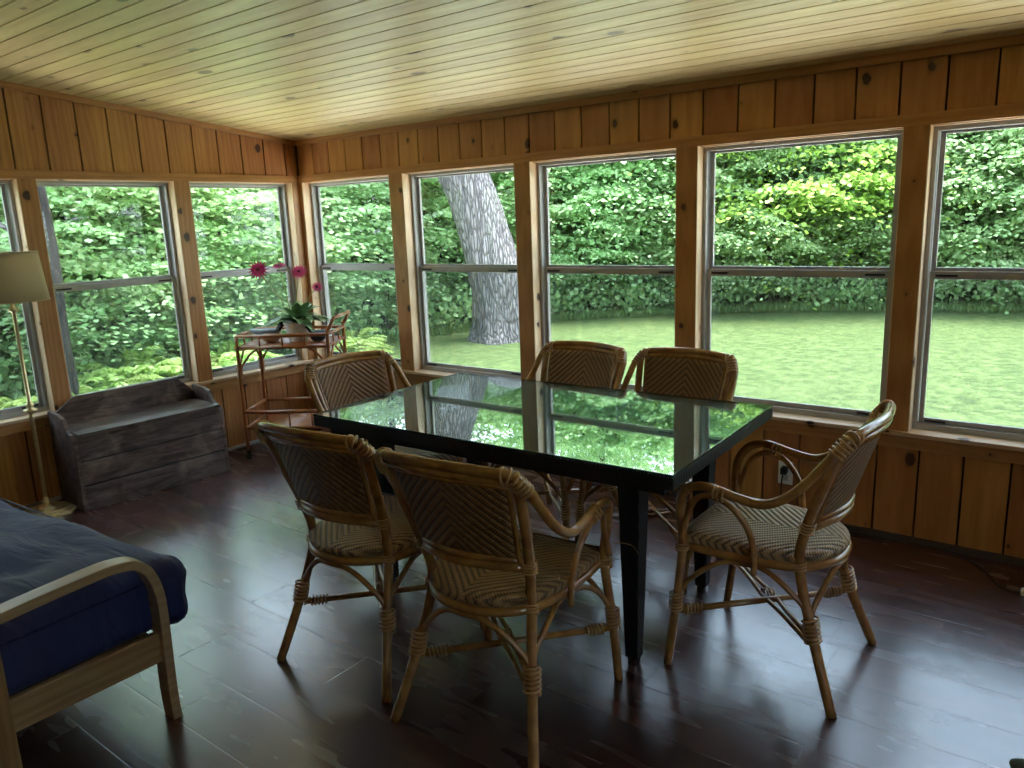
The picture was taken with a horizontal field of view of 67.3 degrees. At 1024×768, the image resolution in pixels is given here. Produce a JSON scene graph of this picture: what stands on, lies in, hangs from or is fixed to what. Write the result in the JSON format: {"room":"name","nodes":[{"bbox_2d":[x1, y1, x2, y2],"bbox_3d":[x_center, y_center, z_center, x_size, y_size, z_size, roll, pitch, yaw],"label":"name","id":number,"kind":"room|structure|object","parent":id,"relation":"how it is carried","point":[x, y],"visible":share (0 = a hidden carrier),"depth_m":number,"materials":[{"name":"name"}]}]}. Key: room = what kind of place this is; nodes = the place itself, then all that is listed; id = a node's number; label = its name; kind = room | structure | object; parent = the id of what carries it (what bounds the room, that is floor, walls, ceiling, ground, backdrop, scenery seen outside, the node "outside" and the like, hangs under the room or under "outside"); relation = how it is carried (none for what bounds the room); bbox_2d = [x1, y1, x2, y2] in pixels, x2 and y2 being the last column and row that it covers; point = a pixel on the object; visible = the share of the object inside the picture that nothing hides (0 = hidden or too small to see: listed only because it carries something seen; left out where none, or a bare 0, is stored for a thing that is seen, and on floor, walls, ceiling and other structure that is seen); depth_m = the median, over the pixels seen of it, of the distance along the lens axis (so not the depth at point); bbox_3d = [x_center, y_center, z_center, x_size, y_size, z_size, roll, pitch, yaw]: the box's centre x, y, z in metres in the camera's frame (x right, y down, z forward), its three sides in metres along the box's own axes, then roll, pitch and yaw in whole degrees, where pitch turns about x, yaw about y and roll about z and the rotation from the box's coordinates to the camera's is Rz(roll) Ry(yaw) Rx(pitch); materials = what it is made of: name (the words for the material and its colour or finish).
{"room":"sunroom","nodes":[
{"label":"sunroom","id":0,"kind":"room"},
{"bbox_2d":[0,186,80,395],"bbox_3d":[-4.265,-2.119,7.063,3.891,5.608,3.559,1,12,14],"label":"window frame","id":1,"kind":"structure","parent":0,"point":[52,247],"depth_m":7.39,"materials":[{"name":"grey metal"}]},
{"bbox_2d":[0,88,315,507],"bbox_3d":[-3.003,-0.517,4.204,0.130,2.771,4.500,7,15,37],"label":"wall","id":2,"kind":"structure","parent":0,"point":[37,132],"depth_m":4.68,"materials":[{"name":"brown wood"}]},
{"bbox_2d":[0,179,54,419],"bbox_3d":[-3.083,-0.417,4.116,0.150,1.351,0.964,7,15,37],"label":"window","id":3,"kind":"structure","parent":2,"relation":"in","point":[9,189],"depth_m":4.48,"materials":[{"name":"wood"}]},
{"bbox_2d":[17,179,70,410],"bbox_3d":[-2.722,-0.502,4.481,0.037,1.339,0.095,7,15,37],"label":"trim","id":4,"kind":"structure","parent":2,"relation":"attached to","point":[28,192],"depth_m":4.48,"materials":[{"name":"brown wood"}]},
{"bbox_2d":[35,179,198,396],"bbox_3d":[-2.488,-0.601,4.872,0.150,1.351,0.854,7,15,37],"label":"window","id":5,"kind":"structure","parent":2,"relation":"in","point":[166,189],"depth_m":5.09,"materials":[{"name":"white wood"}]},
{"bbox_2d":[17,439,259,509],"bbox_3d":[-2.900,0.738,4.422,0.020,0.020,4.490,7,15,37],"label":"baseboard","id":6,"kind":"structure","parent":2,"relation":"attached to","point":[59,497],"depth_m":4.63,"materials":[{"name":"brown wood"}]},
{"bbox_2d":[0,80,294,145],"bbox_3d":[-2.978,-1.605,3.919,0.018,0.535,4.500,7,15,37],"label":"trim","id":7,"kind":"structure","parent":2,"relation":"attached to","point":[3,84],"depth_m":4.75,"materials":[{"name":"brown wood"}]},
{"bbox_2d":[0,169,298,182],"bbox_3d":[-2.978,-1.109,4.039,0.032,0.050,4.500,7,15,37],"label":"trim","id":8,"kind":"structure","parent":2,"relation":"attached to","point":[4,173],"depth_m":4.82,"materials":[{"name":"brown wood"}]},
{"bbox_2d":[0,359,313,436],"bbox_3d":[-2.925,0.274,4.335,0.032,0.062,4.500,7,15,37],"label":"trim","id":9,"kind":"structure","parent":2,"relation":"attached to","point":[16,428],"depth_m":5.43,"materials":[{"name":"brown wood"}]},
{"bbox_2d":[174,181,212,381],"bbox_3d":[-2.157,-0.678,5.199,0.037,1.339,0.105,7,15,37],"label":"trim","id":10,"kind":"structure","parent":2,"relation":"attached to","point":[182,189],"depth_m":5.18,"materials":[{"name":"brown wood"}]},
{"bbox_2d":[189,182,307,376],"bbox_3d":[-1.922,-0.777,5.591,0.150,1.351,0.847,7,15,37],"label":"window","id":11,"kind":"structure","parent":2,"relation":"in","point":[284,190],"depth_m":5.79,"materials":[{"name":"white wood"}]},
{"bbox_2d":[292,183,314,359],"bbox_3d":[-1.607,-0.849,5.899,0.037,1.339,0.062,7,15,37],"label":"trim","id":12,"kind":"structure","parent":2,"relation":"attached to","point":[295,186],"depth_m":5.84,"materials":[{"name":"brown wood"}]},
{"bbox_2d":[0,0,1023,139],"bbox_3d":[-0.359,-1.438,2.218,7.130,0.734,5.190,7,15,37],"label":"ceiling","id":13,"kind":"structure","parent":0,"point":[287,69],"depth_m":3.35,"materials":[{"name":"brown wood"}]},
{"bbox_2d":[16,428,1023,767],"bbox_3d":[-0.401,1.110,2.581,6.530,0.120,4.740,7,15,37],"label":"floor","id":14,"kind":"structure","parent":0,"point":[941,685],"depth_m":2.67,"materials":[{"name":"laminate"}]},
{"bbox_2d":[0,251,77,517],"bbox_3d":[-2.815,0.058,4.105,0.367,1.477,0.784,7,15,37],"label":"floor lamp","id":15,"kind":"object","parent":14,"relation":"on","point":[22,279],"visible":0.9,"depth_m":4.12,"materials":[{"name":"gold metal"}]},
{"bbox_2d":[0,557,182,767],"bbox_3d":[-2.131,0.769,2.789,2.056,0.589,0.750,7,15,37],"label":"futon","id":16,"kind":"object","parent":14,"relation":"on","point":[20,710],"visible":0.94,"depth_m":2.27,"materials":[{"name":"brown wood"}]},
{"bbox_2d":[0,498,187,695],"bbox_3d":[-2.192,0.458,2.584,2.016,0.714,1.138,6,15,33],"label":"mattress","id":17,"kind":"object","parent":16,"relation":"on","point":[45,641],"visible":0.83,"depth_m":2.39,"materials":[{"name":"blue fabric"}]},
{"bbox_2d":[47,378,229,511],"bbox_3d":[-2.286,0.335,4.781,0.364,0.612,0.904,8,16,40],"label":"storage bench","id":18,"kind":"object","parent":14,"relation":"on","point":[111,446],"visible":1,"depth_m":4.67,"materials":[{"name":"brown wood"}]},
{"bbox_2d":[234,310,349,458],"bbox_3d":[-1.487,-0.004,5.376,0.703,0.966,0.428,-1,12,4],"label":"bar cart","id":19,"kind":"object","parent":14,"relation":"on","point":[301,419],"visible":0.59,"depth_m":5.24,"materials":[{"name":"wicker"}]},
{"bbox_2d":[249,321,283,342],"bbox_3d":[-1.686,-0.360,5.317,0.251,0.142,0.133,-2,12,0],"label":"bird","id":20,"kind":"object","parent":19,"relation":"on","point":[280,326],"visible":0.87,"depth_m":5.29},
{"bbox_2d":[262,331,280,342],"bbox_3d":[-1.663,-0.325,5.325,0.133,0.069,0.133,-2,12,0],"label":"bowl","id":21,"kind":"object","parent":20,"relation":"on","point":[270,340],"depth_m":5.28,"materials":[{"name":"beige ceramic"}]},
{"bbox_2d":[249,413,318,426],"bbox_3d":[-1.497,0.256,5.431,0.604,0.014,0.360,-1,12,4],"label":"shelf","id":22,"kind":"object","parent":19,"relation":"attached to","point":[297,419],"depth_m":5.43,"materials":[{"name":"wood"}]},
{"bbox_2d":[248,261,330,341],"bbox_3d":[-1.487,-0.574,5.273,0.490,0.566,0.484,7,15,37],"label":"gerbera","id":23,"kind":"object","parent":19,"relation":"on","point":[297,316],"visible":0.98,"depth_m":5.26,"materials":[{"name":"plant"}]},
{"bbox_2d":[283,320,311,341],"bbox_3d":[-1.480,-0.369,5.335,0.196,0.138,0.196,7,15,37],"label":"pot","id":24,"kind":"object","parent":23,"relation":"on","point":[291,326],"depth_m":5.27,"materials":[{"name":"ceramic"}]},
{"bbox_2d":[241,337,337,346],"bbox_3d":[-1.518,-0.285,5.315,0.604,0.014,0.360,-1,12,4],"label":"shelf","id":25,"kind":"object","parent":19,"relation":"attached to","point":[286,342],"depth_m":5.22,"materials":[{"name":"wicker"}]},
{"bbox_2d":[305,326,332,341],"bbox_3d":[-1.314,-0.352,5.273,0.207,0.118,0.110,-2,12,3],"label":"bird","id":26,"kind":"object","parent":19,"relation":"on","point":[314,338],"visible":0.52,"depth_m":5.25},
{"bbox_2d":[310,336,325,341],"bbox_3d":[-1.330,-0.322,5.280,0.110,0.057,0.110,-2,12,3],"label":"bowl","id":27,"kind":"object","parent":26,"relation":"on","point":[315,338],"depth_m":5.24,"materials":[{"name":"ceramic"}]},
{"bbox_2d":[254,420,483,703],"bbox_3d":[-0.513,0.536,2.801,0.599,0.930,0.628,6,14,33],"label":"rattan armchair","id":28,"kind":"object","parent":14,"relation":"on","point":[332,478],"visible":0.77,"depth_m":2.59,"materials":[{"name":"brown wicker"}]},
{"bbox_2d":[304,350,462,567],"bbox_3d":[-0.613,0.337,3.748,0.629,0.930,0.599,9,16,42],"label":"rattan armchair","id":29,"kind":"object","parent":14,"relation":"on","point":[338,380],"visible":0.2,"depth_m":3.83,"materials":[{"name":"brown wicker"}]},
{"bbox_2d":[374,447,637,767],"bbox_3d":[-0.010,0.596,2.435,0.628,0.930,0.661,4,14,28],"label":"rattan armchair","id":30,"kind":"object","parent":14,"relation":"on","point":[486,568],"visible":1,"depth_m":2.24,"materials":[{"name":"brown wicker"}]},
{"bbox_2d":[313,372,772,665],"bbox_3d":[0.119,0.489,3.225,1.610,0.785,0.974,6,15,35],"label":"dining table","id":31,"kind":"object","parent":14,"relation":"on","point":[637,443],"visible":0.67,"depth_m":2.91,"materials":[{"name":"black glass"}]},
{"bbox_2d":[482,340,626,538],"bbox_3d":[0.219,0.288,3.830,0.599,0.930,0.629,8,16,40],"label":"rattan armchair","id":32,"kind":"object","parent":14,"relation":"on","point":[576,362],"visible":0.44,"depth_m":3.91,"materials":[{"name":"brown wicker"}]},
{"bbox_2d":[574,347,738,592],"bbox_3d":[0.675,0.339,3.514,0.599,0.930,0.628,7,15,38],"label":"rattan armchair","id":33,"kind":"object","parent":14,"relation":"on","point":[680,371],"visible":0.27,"depth_m":3.60,"materials":[{"name":"brown wicker"}]},
{"bbox_2d":[663,399,896,718],"bbox_3d":[0.933,0.514,2.648,0.628,0.930,0.599,7,15,37],"label":"rattan armchair","id":34,"kind":"object","parent":14,"relation":"on","point":[743,531],"visible":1,"depth_m":2.52,"materials":[{"name":"brown wicker"}]},
{"bbox_2d":[780,466,1023,595],"bbox_3d":[1.793,0.622,3.520,0.209,0.277,1.171,-11,15,-36],"label":"power cord","id":35,"kind":"object","parent":14,"relation":"on","point":[784,469],"visible":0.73,"depth_m":3.55,"materials":[{"name":"black plastic"}]},
{"bbox_2d":[1009,758,1023,767],"bbox_3d":[1.435,1.061,2.052,0.084,0.060,0.202,-10,14,-31],"label":"slipper","id":36,"kind":"object","parent":14,"relation":"on","point":[1015,762],"visible":1,"depth_m":2.11,"materials":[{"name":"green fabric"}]},
{"bbox_2d":[294,45,1023,558],"bbox_3d":[0.898,-0.427,4.164,6.390,2.325,0.140,7,15,37],"label":"wall","id":37,"kind":"structure","parent":0,"point":[973,503],"depth_m":3.62,"materials":[{"name":"brown wood"}]},
{"bbox_2d":[299,183,317,358],"bbox_3d":[-1.551,-0.854,5.915,0.035,1.339,0.037,7,15,37],"label":"trim","id":38,"kind":"structure","parent":37,"relation":"attached to","point":[300,184],"depth_m":5.87,"materials":[{"name":"brown wood"}]},
{"bbox_2d":[302,175,401,368],"bbox_3d":[-1.132,-0.823,5.669,0.956,1.351,0.150,7,15,37],"label":"window","id":39,"kind":"structure","parent":37,"relation":"in","point":[318,267],"depth_m":5.86,"materials":[{"name":"white wood"}]},
{"bbox_2d":[389,174,413,370],"bbox_3d":[-0.749,-0.754,5.309,0.123,1.339,0.037,7,15,37],"label":"trim","id":40,"kind":"structure","parent":37,"relation":"attached to","point":[395,180],"depth_m":5.29,"materials":[{"name":"brown wood"}]},
{"bbox_2d":[402,163,521,380],"bbox_3d":[-0.291,-0.719,5.034,0.964,1.351,0.150,7,15,37],"label":"window","id":41,"kind":"structure","parent":37,"relation":"in","point":[411,182],"depth_m":5.24,"materials":[{"name":"white wood"}]},
{"bbox_2d":[514,162,535,379],"bbox_3d":[0.090,-0.650,4.675,0.109,1.339,0.037,7,15,37],"label":"trim","id":42,"kind":"structure","parent":37,"relation":"attached to","point":[521,170],"depth_m":4.65,"materials":[{"name":"brown wood"}]},
{"bbox_2d":[529,148,676,393],"bbox_3d":[0.539,-0.616,4.406,0.959,1.351,0.150,7,15,37],"label":"window","id":43,"kind":"structure","parent":37,"relation":"in","point":[542,267],"depth_m":4.58,"materials":[{"name":"grey metal"}]},
{"bbox_2d":[294,34,1023,145],"bbox_3d":[0.865,-1.477,3.831,6.250,0.039,0.018,7,15,37],"label":"trim","id":44,"kind":"structure","parent":37,"relation":"attached to","point":[1014,40],"depth_m":3.73,"materials":[{"name":"brown wood"}]},
{"bbox_2d":[298,103,1023,182],"bbox_3d":[0.888,-1.226,3.904,6.250,0.050,0.032,7,15,37],"label":"trim","id":45,"kind":"structure","parent":37,"relation":"attached to","point":[1008,110],"depth_m":3.80,"materials":[{"name":"brown wood"}]},
{"bbox_2d":[314,359,1023,451],"bbox_3d":[0.947,0.114,4.201,6.250,0.020,0.097,7,15,37],"label":"trim","id":46,"kind":"structure","parent":37,"relation":"attached to","point":[803,419],"depth_m":3.52,"materials":[{"name":"brown wood"}]},
{"bbox_2d":[675,146,696,347],"bbox_3d":[0.919,-0.547,4.048,0.111,1.339,0.037,7,15,37],"label":"trim","id":47,"kind":"structure","parent":37,"relation":"attached to","point":[686,174],"depth_m":4.00,"materials":[{"name":"brown wood"}]},
{"bbox_2d":[387,372,1023,464],"bbox_3d":[0.941,0.157,4.200,6.250,0.062,0.032,7,15,37],"label":"trim","id":48,"kind":"structure","parent":37,"relation":"attached to","point":[971,451],"depth_m":3.52,"materials":[{"name":"brown wood"}]},
{"bbox_2d":[778,460,792,484],"bbox_3d":[1.388,0.451,3.908,0.074,0.120,0.009,7,15,37],"label":"wall outlet","id":49,"kind":"object","parent":37,"relation":"attached to","point":[788,478],"visible":0.75,"depth_m":3.91,"materials":[{"name":"white plastic"}]},
{"bbox_2d":[782,465,788,480],"bbox_3d":[1.386,0.451,3.906,0.032,0.080,0.003,7,15,37],"label":"receptacle","id":50,"kind":"object","parent":49,"relation":"attached to","point":[785,477],"depth_m":3.90,"materials":[{"name":"grey plastic"}]},
{"bbox_2d":[695,127,903,422],"bbox_3d":[1.374,-0.512,3.775,0.969,1.351,0.150,7,15,37],"label":"window","id":51,"kind":"structure","parent":37,"relation":"in","point":[706,155],"depth_m":3.84,"materials":[{"name":"white wood"}]},
{"bbox_2d":[665,491,1023,566],"bbox_3d":[0.958,0.618,4.281,6.230,0.030,0.020,7,15,37],"label":"baseboard","id":52,"kind":"structure","parent":37,"relation":"attached to","point":[982,554],"depth_m":3.52,"materials":[{"name":"brown wood"}]},
{"bbox_2d":[886,125,929,431],"bbox_3d":[1.753,-0.444,3.418,0.098,1.339,0.037,7,15,37],"label":"wooden post","id":53,"kind":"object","parent":37,"relation":"attached to","point":[916,138],"depth_m":3.39,"materials":[{"name":"brown wood"}]},
{"bbox_2d":[907,117,1023,441],"bbox_3d":[2.203,-0.409,3.148,0.970,1.351,0.150,7,15,37],"label":"window","id":54,"kind":"structure","parent":37,"relation":"in","point":[929,271],"depth_m":3.38,"materials":[{"name":"white wood"}]},
{"label":"outside","id":55,"kind":"structure","parent":0,"visible":0},
{"bbox_2d":[2,290,1023,440],"bbox_3d":[7.589,-2.111,17.830,90.000,0.100,90.000,7,15,37],"label":"lawn","id":56,"kind":"structure","parent":55,"point":[975,374],"depth_m":10.71,"materials":[{"name":"green plant"}]},
{"bbox_2d":[0,395,37,408],"bbox_3d":[-4.696,0.440,6.906,1.826,0.622,1.643,-6,13,-17],"label":"clump","id":57,"kind":"object","parent":56,"relation":"on","point":[20,401],"visible":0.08,"depth_m":6.84,"materials":[{"name":"green plant"}]},
{"bbox_2d":[36,371,165,393],"bbox_3d":[-4.276,0.165,8.117,1.826,0.622,1.643,8,16,41],"label":"clump","id":58,"kind":"object","parent":56,"relation":"on","point":[96,383],"visible":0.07,"depth_m":7.82,"materials":[{"name":"green plant"}]},
{"bbox_2d":[153,353,229,373],"bbox_3d":[-3.819,-0.079,9.216,1.635,0.592,1.636,-2,12,1],"label":"clump","id":59,"kind":"object","parent":56,"relation":"on","point":[214,364],"visible":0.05,"depth_m":9.18,"materials":[{"name":"green plant"}]},
{"bbox_2d":[176,350,268,368],"bbox_3d":[-3.492,-0.089,9.096,1.927,0.657,1.734,0,12,12],"label":"clump","id":60,"kind":"object","parent":56,"relation":"on","point":[232,360],"visible":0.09,"depth_m":8.92,"materials":[{"name":"green plant"}]},
{"bbox_2d":[211,340,282,361],"bbox_3d":[-3.583,-0.205,9.766,1.635,0.592,1.636,-5,12,-14],"label":"clump","id":61,"kind":"object","parent":56,"relation":"on","point":[231,344],"visible":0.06,"depth_m":9.95,"materials":[{"name":"green plant"}]},
{"bbox_2d":[334,339,359,352],"bbox_3d":[-2.521,-0.391,10.673,1.308,0.474,1.308,5,14,31],"label":"clump","id":62,"kind":"object","parent":56,"relation":"on","point":[350,348],"visible":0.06,"depth_m":10.58,"materials":[{"name":"green plant"}]},
{"bbox_2d":[336,327,400,358],"bbox_3d":[-2.329,-0.509,11.051,1.460,0.553,1.623,9,16,42],"label":"clump","id":63,"kind":"object","parent":56,"relation":"on","point":[367,342],"visible":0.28,"depth_m":10.96,"materials":[{"name":"green plant"}]},
{"bbox_2d":[438,173,519,344],"bbox_3d":[-1.380,-4.777,12.151,6.250,8.750,6.418,-5,12,-13],"label":"tree","id":64,"kind":"object","parent":56,"relation":"on","point":[477,211],"visible":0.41,"depth_m":12.13,"materials":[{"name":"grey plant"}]},
{"bbox_3d":[0.266,1.190,3.760,12.990,0.180,7.140,7,15,37],"label":"patio","id":65,"kind":"object","parent":56,"relation":"on","visible":0},
{"bbox_2d":[0,397,15,409],"bbox_3d":[-4.223,0.452,6.767,1.826,0.622,1.643,-3,12,-3],"label":"clump","id":66,"kind":"object","parent":65,"relation":"on","point":[1,398],"visible":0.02,"depth_m":6.83,"materials":[{"name":"green plant"}]},
{"bbox_2d":[71,386,92,394],"bbox_3d":[-4.010,0.349,7.341,1.623,0.553,1.460,4,14,26],"label":"clump","id":67,"kind":"object","parent":65,"relation":"on","point":[88,388],"visible":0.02,"depth_m":7.52,"materials":[{"name":"green plant"}]},
{"bbox_2d":[75,345,182,390],"bbox_3d":[-4.098,0.024,8.480,2.008,0.760,2.231,-10,14,-33],"label":"clump","id":68,"kind":"object","parent":65,"relation":"on","point":[145,365],"visible":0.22,"depth_m":8.33,"materials":[{"name":"green plant"}]},
{"bbox_2d":[121,371,182,384],"bbox_3d":[-3.621,0.107,8.317,1.635,0.592,1.636,5,14,30],"label":"clump","id":69,"kind":"object","parent":65,"relation":"on","point":[139,378],"visible":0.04,"depth_m":7.91,"materials":[{"name":"green plant"}]},
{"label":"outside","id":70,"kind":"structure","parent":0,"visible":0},
{"bbox_2d":[6,262,1022,396],"bbox_3d":[4.322,-1.066,13.241,53.960,0.001,52.395,7,15,37],"label":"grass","id":71,"kind":"structure","parent":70,"point":[994,287],"depth_m":16.15,"materials":[{"name":"green plant"}]},
{"bbox_2d":[0,214,21,354],"bbox_3d":[-8.066,-1.104,8.067,6.503,3.641,6.311,-2,12,-1],"label":"maple tree","id":72,"kind":"object","parent":71,"relation":"on","point":[4,316],"visible":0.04,"depth_m":7.99,"materials":[{"name":"green plant"}]},
{"bbox_2d":[0,204,142,391],"bbox_3d":[-6.860,-1.174,9.105,5.772,3.218,5.279,7,15,37],"label":"maple tree","id":73,"kind":"object","parent":71,"relation":"on","point":[60,213],"visible":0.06,"depth_m":8.86,"materials":[{"name":"green plant"}]},
{"bbox_2d":[0,187,235,368],"bbox_3d":[-6.706,-1.670,10.040,6.028,3.620,6.021,-13,16,-42],"label":"maple tree","id":74,"kind":"object","parent":71,"relation":"on","point":[84,237],"visible":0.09,"depth_m":9.11,"materials":[{"name":"green plant"}]},
{"bbox_2d":[0,187,287,357],"bbox_3d":[-5.438,-1.825,10.647,5.218,4.295,5.449,0,12,9],"label":"foliage","id":75,"kind":"object","parent":71,"relation":"on","point":[209,259],"visible":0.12,"depth_m":9.48,"materials":[{"name":"green plant"}]},
{"bbox_2d":[0,186,344,402],"bbox_3d":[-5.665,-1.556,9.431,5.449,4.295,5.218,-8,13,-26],"label":"foliage","id":76,"kind":"object","parent":71,"relation":"on","point":[137,290],"visible":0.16,"depth_m":8.66,"materials":[{"name":"green plant"}]},
{"bbox_2d":[0,188,379,347],"bbox_3d":[-5.296,-1.950,11.536,5.707,3.644,6.240,-10,14,-31],"label":"maple tree","id":77,"kind":"object","parent":71,"relation":"on","point":[274,219],"visible":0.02,"depth_m":10.36,"materials":[{"name":"green plant"}]},
{"bbox_2d":[64,186,391,352],"bbox_3d":[-4.367,-1.814,11.312,4.843,3.818,4.639,7,15,36],"label":"foliage","id":78,"kind":"object","parent":71,"relation":"on","point":[276,301],"visible":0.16,"depth_m":10.46,"materials":[{"name":"green plant"}]},
{"bbox_2d":[61,180,455,353],"bbox_3d":[-4.266,-2.665,12.325,6.876,4.466,6.884,-5,13,-15],"label":"maple tree","id":79,"kind":"object","parent":71,"relation":"on","point":[350,278],"visible":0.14,"depth_m":11.27,"materials":[{"name":"green plant"}]},
{"bbox_2d":[204,178,449,328],"bbox_3d":[-3.869,-2.624,13.929,6.174,3.869,5.991,3,13,22],"label":"maple tree","id":80,"kind":"object","parent":71,"relation":"on","point":[367,187],"visible":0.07,"depth_m":12.52,"materials":[{"name":"green plant"}]},
{"bbox_2d":[241,177,514,324],"bbox_3d":[-3.085,-2.987,14.431,6.705,4.370,6.132,-6,13,-18],"label":"maple tree","id":81,"kind":"object","parent":71,"relation":"on","point":[445,213],"visible":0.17,"depth_m":13.90,"materials":[{"name":"green plant"}]},
{"bbox_2d":[369,185,424,327],"bbox_3d":[-2.534,-3.888,13.811,4.843,6.147,4.639,-8,13,-24],"label":"slender tree","id":82,"kind":"object","parent":71,"relation":"on","point":[380,255],"visible":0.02,"depth_m":14.12,"materials":[{"name":"green plant"}]},
{"bbox_2d":[350,181,510,306],"bbox_3d":[-3.865,-4.018,17.499,7.786,5.233,8.023,-5,12,-15],"label":"maple tree","id":83,"kind":"object","parent":71,"relation":"on","point":[440,193],"visible":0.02,"depth_m":16.03,"materials":[{"name":"green plant"}]},
{"bbox_2d":[323,169,599,317],"bbox_3d":[-1.635,-3.764,16.409,7.150,5.007,6.939,0,12,11],"label":"maple tree","id":84,"kind":"object","parent":71,"relation":"on","point":[511,201],"visible":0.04,"depth_m":14.79,"materials":[{"name":"green plant"}]},
{"bbox_2d":[0,235,1023,404],"bbox_3d":[2.799,-1.709,13.340,31.619,1.534,15.002,-4,12,-9],"label":"hedge","id":85,"kind":"object","parent":71,"relation":"on","point":[16,385],"visible":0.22,"depth_m":14.65,"materials":[{"name":"green plant"}]},
{"bbox_2d":[422,164,660,297],"bbox_3d":[0.134,-4.208,16.940,6.633,5.592,7.252,2,13,17],"label":"maple tree","id":86,"kind":"object","parent":71,"relation":"on","point":[494,173],"visible":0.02,"depth_m":15.65,"materials":[{"name":"green plant"}]},
{"bbox_2d":[426,163,666,286],"bbox_3d":[0.336,-5.332,19.281,8.213,6.930,8.980,-2,12,-1],"label":"maple tree","id":87,"kind":"object","parent":71,"relation":"on","point":[607,163],"visible":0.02,"depth_m":17.08,"materials":[{"name":"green plant"}]},
{"bbox_2d":[439,165,664,315],"bbox_3d":[0.865,-2.952,15.701,4.843,3.818,4.639,-6,13,-17],"label":"foliage","id":88,"kind":"object","parent":71,"relation":"on","point":[611,254],"visible":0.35,"depth_m":14.82,"materials":[{"name":"green plant"}]},
{"bbox_2d":[438,152,762,305],"bbox_3d":[1.294,-4.915,16.442,8.001,6.836,8.010,3,13,22],"label":"maple tree","id":89,"kind":"object","parent":71,"relation":"on","point":[620,188],"visible":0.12,"depth_m":14.75,"materials":[{"name":"green plant"}]},
{"bbox_2d":[555,160,669,306],"bbox_3d":[1.625,-4.474,15.811,4.843,6.147,4.639,-8,13,-24],"label":"slender tree","id":90,"kind":"object","parent":71,"relation":"on","point":[613,207],"visible":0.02,"depth_m":15.86,"materials":[{"name":"green plant"}]},
{"bbox_2d":[503,150,808,307],"bbox_3d":[2.677,-4.684,17.248,7.870,6.261,7.638,-7,13,-20],"label":"maple tree","id":91,"kind":"object","parent":71,"relation":"on","point":[594,171],"visible":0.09,"depth_m":14.87,"materials":[{"name":"green plant"}]},
{"bbox_2d":[641,158,717,300],"bbox_3d":[3.001,-4.694,16.594,4.843,6.147,4.639,-8,13,-24],"label":"slender tree","id":92,"kind":"object","parent":71,"relation":"on","point":[658,158],"visible":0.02,"depth_m":16.81,"materials":[{"name":"green plant"}]},
{"bbox_2d":[600,143,868,311],"bbox_3d":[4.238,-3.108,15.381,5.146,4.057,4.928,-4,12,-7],"label":"foliage","id":93,"kind":"object","parent":71,"relation":"on","point":[795,241],"visible":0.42,"depth_m":14.45,"materials":[{"name":"green plant"}]},
{"bbox_2d":[736,144,846,305],"bbox_3d":[5.134,-4.536,15.481,4.843,6.147,4.639,-8,13,-24],"label":"slender tree","id":94,"kind":"object","parent":71,"relation":"on","point":[768,248],"visible":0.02,"depth_m":15.53,"materials":[{"name":"green plant"}]},
{"bbox_2d":[610,131,981,309],"bbox_3d":[5.418,-4.699,15.899,8.416,6.695,8.168,10,17,44],"label":"maple tree","id":95,"kind":"object","parent":71,"relation":"on","point":[888,179],"visible":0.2,"depth_m":13.97,"materials":[{"name":"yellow plant"}]},
{"bbox_2d":[744,141,978,302],"bbox_3d":[6.981,-3.219,15.865,4.843,3.818,4.639,-6,13,-17],"label":"foliage","id":96,"kind":"object","parent":71,"relation":"on","point":[865,236],"visible":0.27,"depth_m":14.94,"materials":[{"name":"green plant"}]},
{"bbox_2d":[720,130,1023,292],"bbox_3d":[7.593,-4.814,16.000,7.424,6.336,7.416,-6,13,-19],"label":"maple tree","id":97,"kind":"object","parent":71,"relation":"on","point":[951,214],"visible":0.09,"depth_m":14.51,"materials":[{"name":"green plant"}]},
{"bbox_2d":[799,133,958,298],"bbox_3d":[7.029,-4.567,15.294,4.843,6.147,4.639,-8,13,-24],"label":"slender tree","id":98,"kind":"object","parent":71,"relation":"on","point":[888,212],"visible":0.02,"depth_m":15.38,"materials":[{"name":"green plant"}]},
{"bbox_2d":[806,127,1023,308],"bbox_3d":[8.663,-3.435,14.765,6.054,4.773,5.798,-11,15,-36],"label":"foliage","id":99,"kind":"object","parent":71,"relation":"on","point":[963,248],"visible":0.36,"depth_m":13.60,"materials":[{"name":"green plant"}]},
{"bbox_2d":[874,129,1023,313],"bbox_3d":[10.789,-4.359,14.331,7.850,6.245,7.618,0,12,10],"label":"maple tree","id":100,"kind":"object","parent":71,"relation":"on","point":[1019,188],"visible":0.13,"depth_m":13.62,"materials":[{"name":"green plant"}]},
{"bbox_2d":[947,129,1023,294],"bbox_3d":[9.385,-4.595,15.007,4.843,6.147,4.639,-8,13,-24],"label":"slender tree","id":101,"kind":"object","parent":71,"relation":"on","point":[984,281],"visible":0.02,"depth_m":15.00,"materials":[{"name":"green plant"}]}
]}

